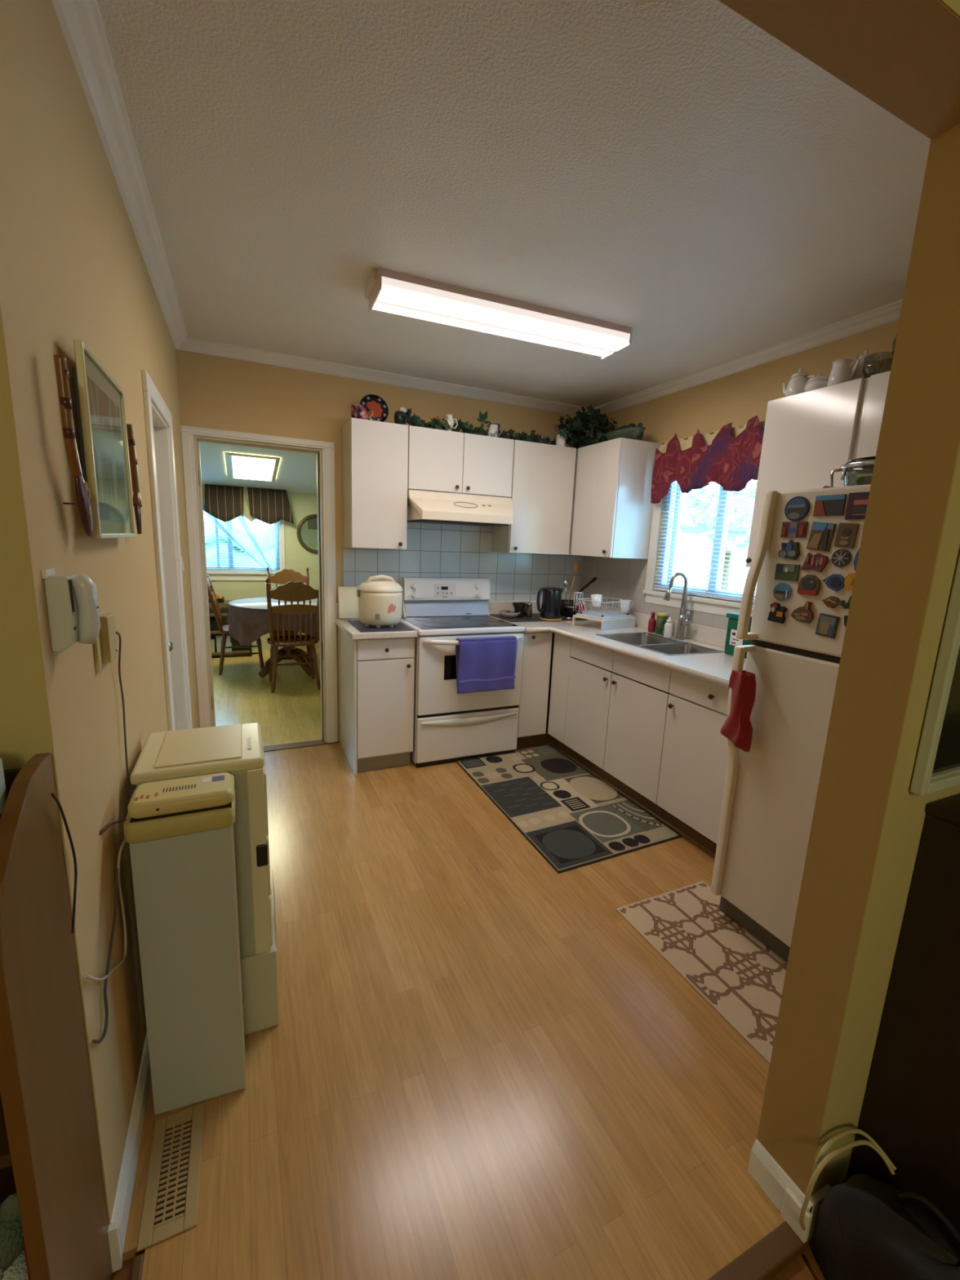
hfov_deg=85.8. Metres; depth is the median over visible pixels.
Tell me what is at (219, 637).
box
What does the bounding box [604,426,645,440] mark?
oval bowl
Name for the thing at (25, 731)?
wall
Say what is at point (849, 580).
magnet
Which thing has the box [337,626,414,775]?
base cabinet
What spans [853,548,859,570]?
magnet
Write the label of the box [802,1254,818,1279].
wire
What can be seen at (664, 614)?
oil bottle
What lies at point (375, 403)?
plate
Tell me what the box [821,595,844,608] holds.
magnet
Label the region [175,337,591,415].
trim
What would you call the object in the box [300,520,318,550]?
mirror glass
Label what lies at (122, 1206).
baseboard
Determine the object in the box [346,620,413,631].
mat
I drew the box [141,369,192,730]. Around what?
door frame
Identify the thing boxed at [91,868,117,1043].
wire
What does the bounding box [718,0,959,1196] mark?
wall
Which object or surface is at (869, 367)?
coffee pot
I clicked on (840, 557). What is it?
magnet
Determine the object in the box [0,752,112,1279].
bookcase
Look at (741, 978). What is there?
rug
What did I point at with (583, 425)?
ivy
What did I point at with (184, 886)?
trash bin
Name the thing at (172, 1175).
grille
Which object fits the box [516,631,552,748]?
base cabinet
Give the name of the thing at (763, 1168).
baseboard
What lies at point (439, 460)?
upper cabinet
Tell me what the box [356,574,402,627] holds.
rice cooker
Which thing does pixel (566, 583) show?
bowl
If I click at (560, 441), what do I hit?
mug
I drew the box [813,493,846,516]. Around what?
magnet
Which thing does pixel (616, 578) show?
wall tiles
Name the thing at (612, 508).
upper cabinet
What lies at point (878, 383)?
upper cabinet
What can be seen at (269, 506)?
striped valance
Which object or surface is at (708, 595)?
blind
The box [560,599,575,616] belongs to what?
utensil crock
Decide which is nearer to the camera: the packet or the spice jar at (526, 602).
the spice jar at (526, 602)
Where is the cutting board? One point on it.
(348, 600)
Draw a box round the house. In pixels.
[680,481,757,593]
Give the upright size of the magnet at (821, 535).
0.095 m
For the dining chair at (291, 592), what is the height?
1.086 m
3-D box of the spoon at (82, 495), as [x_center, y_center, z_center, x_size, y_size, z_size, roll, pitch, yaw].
[-0.743,-0.340,0.934,0.041,0.302,0.095,-3,12,-24]
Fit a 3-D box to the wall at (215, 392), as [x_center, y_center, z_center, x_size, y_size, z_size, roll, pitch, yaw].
[-0.485,-0.516,3.848,3.170,2.595,0.120,-3,12,-24]
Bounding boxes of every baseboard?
[107,1221,123,1272]
[110,1031,151,1252]
[747,1138,831,1239]
[780,1187,812,1243]
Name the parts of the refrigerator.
handle, handle, fridge door, freezer door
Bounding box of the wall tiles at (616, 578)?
[580,555,728,630]
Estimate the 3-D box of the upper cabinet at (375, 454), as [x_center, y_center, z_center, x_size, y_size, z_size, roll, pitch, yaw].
[-0.689,-0.998,3.398,0.363,0.779,0.331,-3,12,-24]
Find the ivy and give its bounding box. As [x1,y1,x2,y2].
[554,404,617,448]
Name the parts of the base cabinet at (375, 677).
panel, drawer, door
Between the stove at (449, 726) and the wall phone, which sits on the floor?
the stove at (449, 726)
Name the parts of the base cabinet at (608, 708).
filler panel, door, door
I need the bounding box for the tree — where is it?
[680,482,755,591]
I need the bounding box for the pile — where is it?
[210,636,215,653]
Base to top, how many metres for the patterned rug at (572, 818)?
0.007 m
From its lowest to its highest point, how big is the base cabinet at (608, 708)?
0.868 m
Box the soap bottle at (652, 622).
[647,611,656,632]
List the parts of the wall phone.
wall plate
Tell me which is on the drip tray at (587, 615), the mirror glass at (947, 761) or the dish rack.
the dish rack
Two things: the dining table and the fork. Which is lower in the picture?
the dining table
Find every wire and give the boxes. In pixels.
[50,793,77,933]
[84,839,127,982]
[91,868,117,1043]
[115,631,130,797]
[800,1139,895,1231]
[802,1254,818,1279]
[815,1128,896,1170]
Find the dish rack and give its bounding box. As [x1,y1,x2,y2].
[573,591,634,617]
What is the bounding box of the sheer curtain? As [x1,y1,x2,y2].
[202,497,283,574]
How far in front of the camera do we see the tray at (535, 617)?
3.92 m
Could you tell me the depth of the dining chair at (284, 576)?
6.28 m
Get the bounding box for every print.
[87,375,128,523]
[387,603,395,613]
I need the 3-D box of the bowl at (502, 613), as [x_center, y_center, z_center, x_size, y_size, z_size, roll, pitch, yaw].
[0.225,-0.196,3.951,0.170,0.042,0.170,-3,12,-24]
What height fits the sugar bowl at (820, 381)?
0.094 m
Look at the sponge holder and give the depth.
3.86 m
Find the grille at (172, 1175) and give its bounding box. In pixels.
[153,1117,191,1229]
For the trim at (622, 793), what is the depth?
2.97 m
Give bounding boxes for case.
[208,596,224,603]
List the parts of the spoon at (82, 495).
handle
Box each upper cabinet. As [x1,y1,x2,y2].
[342,417,408,549]
[407,425,514,497]
[491,440,576,555]
[568,437,659,559]
[746,377,870,567]
[853,370,890,477]
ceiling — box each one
[97,0,930,408]
[199,442,316,493]
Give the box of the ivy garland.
[404,410,555,444]
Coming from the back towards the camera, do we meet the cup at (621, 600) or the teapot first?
the cup at (621, 600)
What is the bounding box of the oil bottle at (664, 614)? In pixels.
[661,613,670,635]
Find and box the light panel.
[224,452,280,480]
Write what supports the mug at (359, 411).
on the upper cabinet at (375, 454)
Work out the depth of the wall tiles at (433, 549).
3.91 m
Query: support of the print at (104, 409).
attached to the framed picture at (100, 399)
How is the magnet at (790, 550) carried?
attached to the refrigerator
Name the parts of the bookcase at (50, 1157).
shelf, shelf, panel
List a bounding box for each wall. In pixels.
[0,0,199,1222]
[0,306,110,1224]
[175,349,592,740]
[208,491,319,650]
[592,320,899,604]
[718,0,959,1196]
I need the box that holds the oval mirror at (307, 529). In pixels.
[297,514,318,553]
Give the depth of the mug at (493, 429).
3.53 m
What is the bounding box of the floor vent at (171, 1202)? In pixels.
[136,1102,204,1252]
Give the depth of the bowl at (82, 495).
0.96 m
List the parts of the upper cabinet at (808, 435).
knob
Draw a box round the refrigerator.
[711,484,871,962]
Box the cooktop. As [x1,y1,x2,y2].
[400,615,524,635]
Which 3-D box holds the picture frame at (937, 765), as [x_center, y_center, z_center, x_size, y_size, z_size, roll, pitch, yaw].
[1.138,-0.096,1.039,0.670,0.758,0.021,-3,12,-24]
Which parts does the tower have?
lid panel, trim, drawer, drawer, drawer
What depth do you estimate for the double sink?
3.16 m
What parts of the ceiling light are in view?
rail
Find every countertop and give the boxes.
[335,603,417,639]
[488,600,746,688]
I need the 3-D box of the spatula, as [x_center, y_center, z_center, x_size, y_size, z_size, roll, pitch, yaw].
[0.821,-0.382,4.134,0.214,0.256,0.024,2,11,0]
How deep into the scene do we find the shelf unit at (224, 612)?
6.18 m
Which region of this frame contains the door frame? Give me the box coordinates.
[180,425,337,742]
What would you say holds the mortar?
on the tray at (535, 617)
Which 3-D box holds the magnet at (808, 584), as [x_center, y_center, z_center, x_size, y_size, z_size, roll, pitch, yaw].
[1.092,-0.183,1.714,0.011,0.066,0.070,-3,12,-24]
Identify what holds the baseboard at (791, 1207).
attached to the wall at (903, 56)
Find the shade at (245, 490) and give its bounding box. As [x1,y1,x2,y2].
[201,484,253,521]
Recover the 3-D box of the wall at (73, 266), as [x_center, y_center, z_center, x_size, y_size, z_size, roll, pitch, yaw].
[-1.302,-0.198,1.986,0.120,2.595,2.644,-3,12,-24]
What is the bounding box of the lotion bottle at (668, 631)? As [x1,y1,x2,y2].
[663,617,673,638]
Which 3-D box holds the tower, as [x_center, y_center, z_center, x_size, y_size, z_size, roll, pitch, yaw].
[-0.804,0.726,1.567,0.326,0.876,0.308,-3,12,-24]
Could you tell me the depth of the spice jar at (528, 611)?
3.99 m
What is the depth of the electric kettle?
3.85 m
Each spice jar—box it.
[524,601,529,615]
[525,603,532,617]
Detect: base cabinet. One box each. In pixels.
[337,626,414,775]
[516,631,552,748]
[547,633,671,818]
[656,671,728,856]
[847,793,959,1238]
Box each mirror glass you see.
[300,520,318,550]
[932,647,959,773]
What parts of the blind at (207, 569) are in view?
rail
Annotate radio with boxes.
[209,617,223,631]
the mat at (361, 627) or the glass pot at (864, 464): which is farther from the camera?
the mat at (361, 627)
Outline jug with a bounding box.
[442,412,457,431]
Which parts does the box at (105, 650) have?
plate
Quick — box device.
[99,772,235,844]
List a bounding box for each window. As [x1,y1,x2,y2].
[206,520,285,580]
[642,448,755,616]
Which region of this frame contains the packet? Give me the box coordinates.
[208,593,222,598]
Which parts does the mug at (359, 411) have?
handle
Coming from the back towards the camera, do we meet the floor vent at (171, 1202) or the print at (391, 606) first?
the print at (391, 606)
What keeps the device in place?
on the trash bin
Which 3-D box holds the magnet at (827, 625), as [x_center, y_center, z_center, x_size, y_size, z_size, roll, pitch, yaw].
[1.121,-0.046,1.669,0.009,0.074,0.065,-3,12,-24]
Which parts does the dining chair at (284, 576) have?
post, crest rail, post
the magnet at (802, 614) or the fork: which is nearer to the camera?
the fork
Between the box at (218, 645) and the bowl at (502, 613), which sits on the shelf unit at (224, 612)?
the box at (218, 645)
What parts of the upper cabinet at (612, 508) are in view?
door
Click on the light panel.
(237, 466)
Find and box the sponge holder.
[577,603,584,611]
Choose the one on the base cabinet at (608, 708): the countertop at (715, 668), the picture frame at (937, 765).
the countertop at (715, 668)
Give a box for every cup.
[590,594,602,607]
[620,599,631,612]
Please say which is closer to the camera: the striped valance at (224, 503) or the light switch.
the light switch
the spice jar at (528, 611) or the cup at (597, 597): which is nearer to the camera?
the cup at (597, 597)
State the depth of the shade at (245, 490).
6.21 m
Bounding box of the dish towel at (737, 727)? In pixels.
[720,669,755,751]
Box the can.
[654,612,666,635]
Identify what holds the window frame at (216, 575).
in the wall at (297, 558)
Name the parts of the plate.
plate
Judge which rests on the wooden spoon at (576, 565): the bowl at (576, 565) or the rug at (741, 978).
the bowl at (576, 565)
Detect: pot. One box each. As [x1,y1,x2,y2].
[829,456,875,486]
[851,350,883,380]
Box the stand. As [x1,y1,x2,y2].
[572,614,635,631]
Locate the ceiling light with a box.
[364,267,632,359]
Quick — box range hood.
[407,489,513,526]
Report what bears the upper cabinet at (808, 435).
attached to the wall at (735, 398)
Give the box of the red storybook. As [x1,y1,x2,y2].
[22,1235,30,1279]
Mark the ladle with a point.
(566, 583)
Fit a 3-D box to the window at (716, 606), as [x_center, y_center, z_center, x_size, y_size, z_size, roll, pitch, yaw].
[1.453,-0.690,3.150,0.105,1.050,1.090,-3,12,-24]
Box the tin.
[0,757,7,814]
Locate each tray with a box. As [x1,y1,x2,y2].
[489,613,586,622]
[575,611,633,619]
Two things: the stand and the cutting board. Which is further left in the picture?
the cutting board
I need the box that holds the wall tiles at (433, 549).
[342,521,582,601]
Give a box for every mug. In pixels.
[351,404,373,419]
[487,424,502,437]
[555,434,567,446]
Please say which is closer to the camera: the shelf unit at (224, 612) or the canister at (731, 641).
the canister at (731, 641)
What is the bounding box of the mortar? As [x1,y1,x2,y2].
[512,602,525,617]
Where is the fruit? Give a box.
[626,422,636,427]
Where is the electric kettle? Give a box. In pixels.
[536,586,563,621]
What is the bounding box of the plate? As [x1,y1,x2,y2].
[360,394,388,422]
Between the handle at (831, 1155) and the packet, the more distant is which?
the packet
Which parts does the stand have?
leg panel, panel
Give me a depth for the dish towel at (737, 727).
1.90 m
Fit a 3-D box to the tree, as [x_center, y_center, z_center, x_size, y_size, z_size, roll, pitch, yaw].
[3.167,-0.777,6.752,1.493,3.823,1.708,-3,12,-24]
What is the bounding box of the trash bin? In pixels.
[128,823,246,1115]
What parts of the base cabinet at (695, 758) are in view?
knob, drawer, knob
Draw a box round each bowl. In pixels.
[73,475,92,537]
[498,610,520,617]
[562,579,568,586]
[573,560,579,573]
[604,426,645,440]
[804,373,828,391]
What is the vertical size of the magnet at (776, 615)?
0.070 m
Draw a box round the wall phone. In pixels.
[41,568,100,652]
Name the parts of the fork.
handle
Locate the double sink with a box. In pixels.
[595,631,724,656]
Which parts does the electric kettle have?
handle, lid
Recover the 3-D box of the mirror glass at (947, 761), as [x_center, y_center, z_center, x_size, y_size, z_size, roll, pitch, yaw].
[1.135,-0.097,1.046,0.610,0.698,0.004,-3,12,-24]
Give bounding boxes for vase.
[394,411,404,424]
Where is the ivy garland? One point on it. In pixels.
(434, 424)
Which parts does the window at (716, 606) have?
casing, sill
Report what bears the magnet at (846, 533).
attached to the refrigerator
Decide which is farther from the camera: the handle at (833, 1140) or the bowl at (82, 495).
the handle at (833, 1140)
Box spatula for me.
[574,577,596,599]
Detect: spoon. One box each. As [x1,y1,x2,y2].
[53,354,92,537]
[568,560,579,600]
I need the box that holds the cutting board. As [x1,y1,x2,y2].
[337,586,359,618]
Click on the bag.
(868, 1228)
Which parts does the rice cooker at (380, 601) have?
lid, lid handle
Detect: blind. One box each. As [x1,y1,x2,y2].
[204,516,279,571]
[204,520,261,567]
[653,479,756,603]
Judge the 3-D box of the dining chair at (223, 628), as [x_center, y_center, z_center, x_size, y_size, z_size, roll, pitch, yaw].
[-2.652,-0.208,5.555,0.581,1.086,0.484,-3,12,-24]
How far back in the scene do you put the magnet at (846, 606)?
1.60 m
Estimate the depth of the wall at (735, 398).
2.97 m
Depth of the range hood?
3.42 m
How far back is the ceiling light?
2.33 m
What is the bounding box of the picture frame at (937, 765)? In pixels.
[910,553,959,795]
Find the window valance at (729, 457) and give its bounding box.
[650,415,765,503]
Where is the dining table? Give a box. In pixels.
[257,631,311,677]
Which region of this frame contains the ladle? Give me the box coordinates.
[562,579,568,600]
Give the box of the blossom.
[399,406,416,425]
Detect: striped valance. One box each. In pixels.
[204,484,243,522]
[247,487,293,524]
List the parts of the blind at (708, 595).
ladder cord, rail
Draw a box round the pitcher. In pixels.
[826,355,859,386]
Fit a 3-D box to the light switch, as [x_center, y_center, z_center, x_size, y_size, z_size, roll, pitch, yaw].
[-1.593,-0.392,2.772,0.014,0.120,0.070,-3,12,-24]
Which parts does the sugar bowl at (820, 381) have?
lid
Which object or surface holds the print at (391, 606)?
attached to the rice cooker at (380, 601)
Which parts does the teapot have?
spout, lid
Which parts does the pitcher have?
handle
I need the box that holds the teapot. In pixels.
[782,367,815,396]
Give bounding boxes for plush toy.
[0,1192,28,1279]
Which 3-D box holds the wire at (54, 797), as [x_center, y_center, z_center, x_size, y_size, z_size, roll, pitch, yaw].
[-0.693,0.362,0.868,0.005,0.263,0.084,-3,12,-28]
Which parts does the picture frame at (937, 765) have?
moulding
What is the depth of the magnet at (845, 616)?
1.61 m
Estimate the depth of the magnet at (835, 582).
1.63 m
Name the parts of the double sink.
bowl, bowl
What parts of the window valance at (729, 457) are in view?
curtain rod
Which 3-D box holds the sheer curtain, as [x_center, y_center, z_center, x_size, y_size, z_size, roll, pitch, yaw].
[-2.934,-1.254,6.254,1.018,0.907,0.091,-3,12,-24]
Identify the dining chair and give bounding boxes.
[206,571,264,675]
[266,566,309,653]
[266,578,320,693]
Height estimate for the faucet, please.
0.426 m
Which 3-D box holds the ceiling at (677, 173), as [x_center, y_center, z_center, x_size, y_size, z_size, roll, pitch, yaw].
[0.209,-1.542,2.217,3.170,0.080,3.220,-3,12,-24]
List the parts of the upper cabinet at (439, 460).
door, door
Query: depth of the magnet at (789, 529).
1.75 m
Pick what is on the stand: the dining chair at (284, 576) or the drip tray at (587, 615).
the drip tray at (587, 615)
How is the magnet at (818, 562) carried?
attached to the refrigerator
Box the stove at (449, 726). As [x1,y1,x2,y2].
[400,577,524,767]
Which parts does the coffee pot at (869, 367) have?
lid, handle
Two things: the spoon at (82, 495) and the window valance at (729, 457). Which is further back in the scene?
the window valance at (729, 457)
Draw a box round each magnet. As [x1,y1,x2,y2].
[767,602,787,623]
[773,563,799,581]
[773,582,791,600]
[777,539,799,559]
[780,521,808,537]
[784,496,809,521]
[791,601,813,623]
[796,574,821,595]
[800,552,828,572]
[806,521,835,551]
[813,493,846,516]
[815,613,839,638]
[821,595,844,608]
[822,573,844,591]
[831,549,851,567]
[833,522,859,548]
[842,595,851,608]
[844,491,869,519]
[844,573,855,590]
[844,615,848,626]
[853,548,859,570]
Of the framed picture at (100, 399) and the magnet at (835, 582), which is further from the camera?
the magnet at (835, 582)
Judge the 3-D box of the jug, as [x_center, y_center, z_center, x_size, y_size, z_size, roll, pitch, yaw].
[-0.199,-1.438,3.413,0.095,0.118,0.075,4,11,7]
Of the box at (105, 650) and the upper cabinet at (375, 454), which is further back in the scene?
the upper cabinet at (375, 454)
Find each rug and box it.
[455,744,681,873]
[615,880,787,1064]
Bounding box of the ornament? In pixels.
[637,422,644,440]
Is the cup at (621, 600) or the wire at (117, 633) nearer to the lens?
the wire at (117, 633)
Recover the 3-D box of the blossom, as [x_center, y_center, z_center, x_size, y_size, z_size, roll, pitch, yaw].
[-0.464,-1.430,3.305,0.108,0.118,0.068,3,11,1]
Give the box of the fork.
[126,423,142,533]
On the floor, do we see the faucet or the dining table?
the dining table
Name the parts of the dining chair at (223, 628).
post, post, leg, seat, leg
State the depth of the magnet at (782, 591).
1.80 m
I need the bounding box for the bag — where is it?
[812,1173,959,1279]
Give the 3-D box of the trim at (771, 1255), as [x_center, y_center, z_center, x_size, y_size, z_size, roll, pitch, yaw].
[0.004,1.317,1.102,1.334,0.053,0.540,-3,12,-24]
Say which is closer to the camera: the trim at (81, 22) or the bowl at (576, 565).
the trim at (81, 22)
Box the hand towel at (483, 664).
[455,635,517,693]
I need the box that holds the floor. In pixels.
[111,647,825,1279]
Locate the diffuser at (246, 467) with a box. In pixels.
[231,455,275,480]
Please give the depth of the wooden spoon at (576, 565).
4.10 m
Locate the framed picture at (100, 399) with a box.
[72,338,135,538]
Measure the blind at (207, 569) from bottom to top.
0.830 m
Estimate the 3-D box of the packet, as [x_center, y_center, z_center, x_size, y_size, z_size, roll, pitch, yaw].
[-3.158,-0.524,6.119,0.180,0.049,0.140,-3,12,-24]
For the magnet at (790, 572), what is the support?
attached to the refrigerator
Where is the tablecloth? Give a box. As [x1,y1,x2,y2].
[226,596,319,645]
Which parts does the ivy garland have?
stem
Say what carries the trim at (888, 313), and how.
attached to the wall at (735, 398)
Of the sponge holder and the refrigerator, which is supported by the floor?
the refrigerator
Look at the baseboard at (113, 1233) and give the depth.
1.05 m
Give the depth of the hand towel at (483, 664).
3.37 m
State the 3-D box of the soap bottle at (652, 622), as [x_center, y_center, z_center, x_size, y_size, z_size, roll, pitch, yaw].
[1.182,-0.123,3.544,0.050,0.140,0.050,-3,12,-24]
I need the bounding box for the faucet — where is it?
[663,572,691,639]
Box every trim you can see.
[51,0,187,348]
[129,1221,808,1279]
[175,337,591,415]
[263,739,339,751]
[548,742,715,857]
[593,298,902,415]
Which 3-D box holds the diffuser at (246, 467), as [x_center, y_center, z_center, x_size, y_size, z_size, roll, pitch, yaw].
[-2.324,-1.747,5.297,0.380,0.121,0.880,-3,12,-24]
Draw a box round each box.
[93,610,117,672]
[216,633,231,643]
[216,639,231,652]
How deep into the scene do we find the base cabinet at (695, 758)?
2.56 m
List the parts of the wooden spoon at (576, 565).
handle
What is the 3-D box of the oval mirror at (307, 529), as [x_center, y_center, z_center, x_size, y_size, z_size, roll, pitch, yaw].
[-2.097,-1.365,6.653,0.496,0.496,0.048,-3,12,-24]
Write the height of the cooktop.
0.038 m
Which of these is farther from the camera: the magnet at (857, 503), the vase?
the vase
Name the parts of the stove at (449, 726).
clock panel, control panel, warming drawer, drawer pull, oven door, oven handle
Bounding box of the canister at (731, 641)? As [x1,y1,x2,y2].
[724,612,752,657]
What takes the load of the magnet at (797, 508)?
attached to the refrigerator
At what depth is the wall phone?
0.87 m
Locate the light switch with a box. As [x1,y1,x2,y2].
[181,555,184,577]
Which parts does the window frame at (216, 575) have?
sill, casing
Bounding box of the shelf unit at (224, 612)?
[208,600,252,656]
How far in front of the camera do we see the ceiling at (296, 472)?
5.42 m
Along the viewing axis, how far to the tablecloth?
5.03 m
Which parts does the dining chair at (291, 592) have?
post, leg, leg, seat, crest rail, rail, leg, leg, post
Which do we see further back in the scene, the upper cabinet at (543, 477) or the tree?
the tree
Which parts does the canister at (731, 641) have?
lid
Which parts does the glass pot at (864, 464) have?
handle, lid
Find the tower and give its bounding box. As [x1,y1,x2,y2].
[129,722,279,1035]
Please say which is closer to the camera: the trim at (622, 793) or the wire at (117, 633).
the wire at (117, 633)
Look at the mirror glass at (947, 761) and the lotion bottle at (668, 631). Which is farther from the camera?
the lotion bottle at (668, 631)
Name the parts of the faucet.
handle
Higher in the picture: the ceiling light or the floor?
the ceiling light

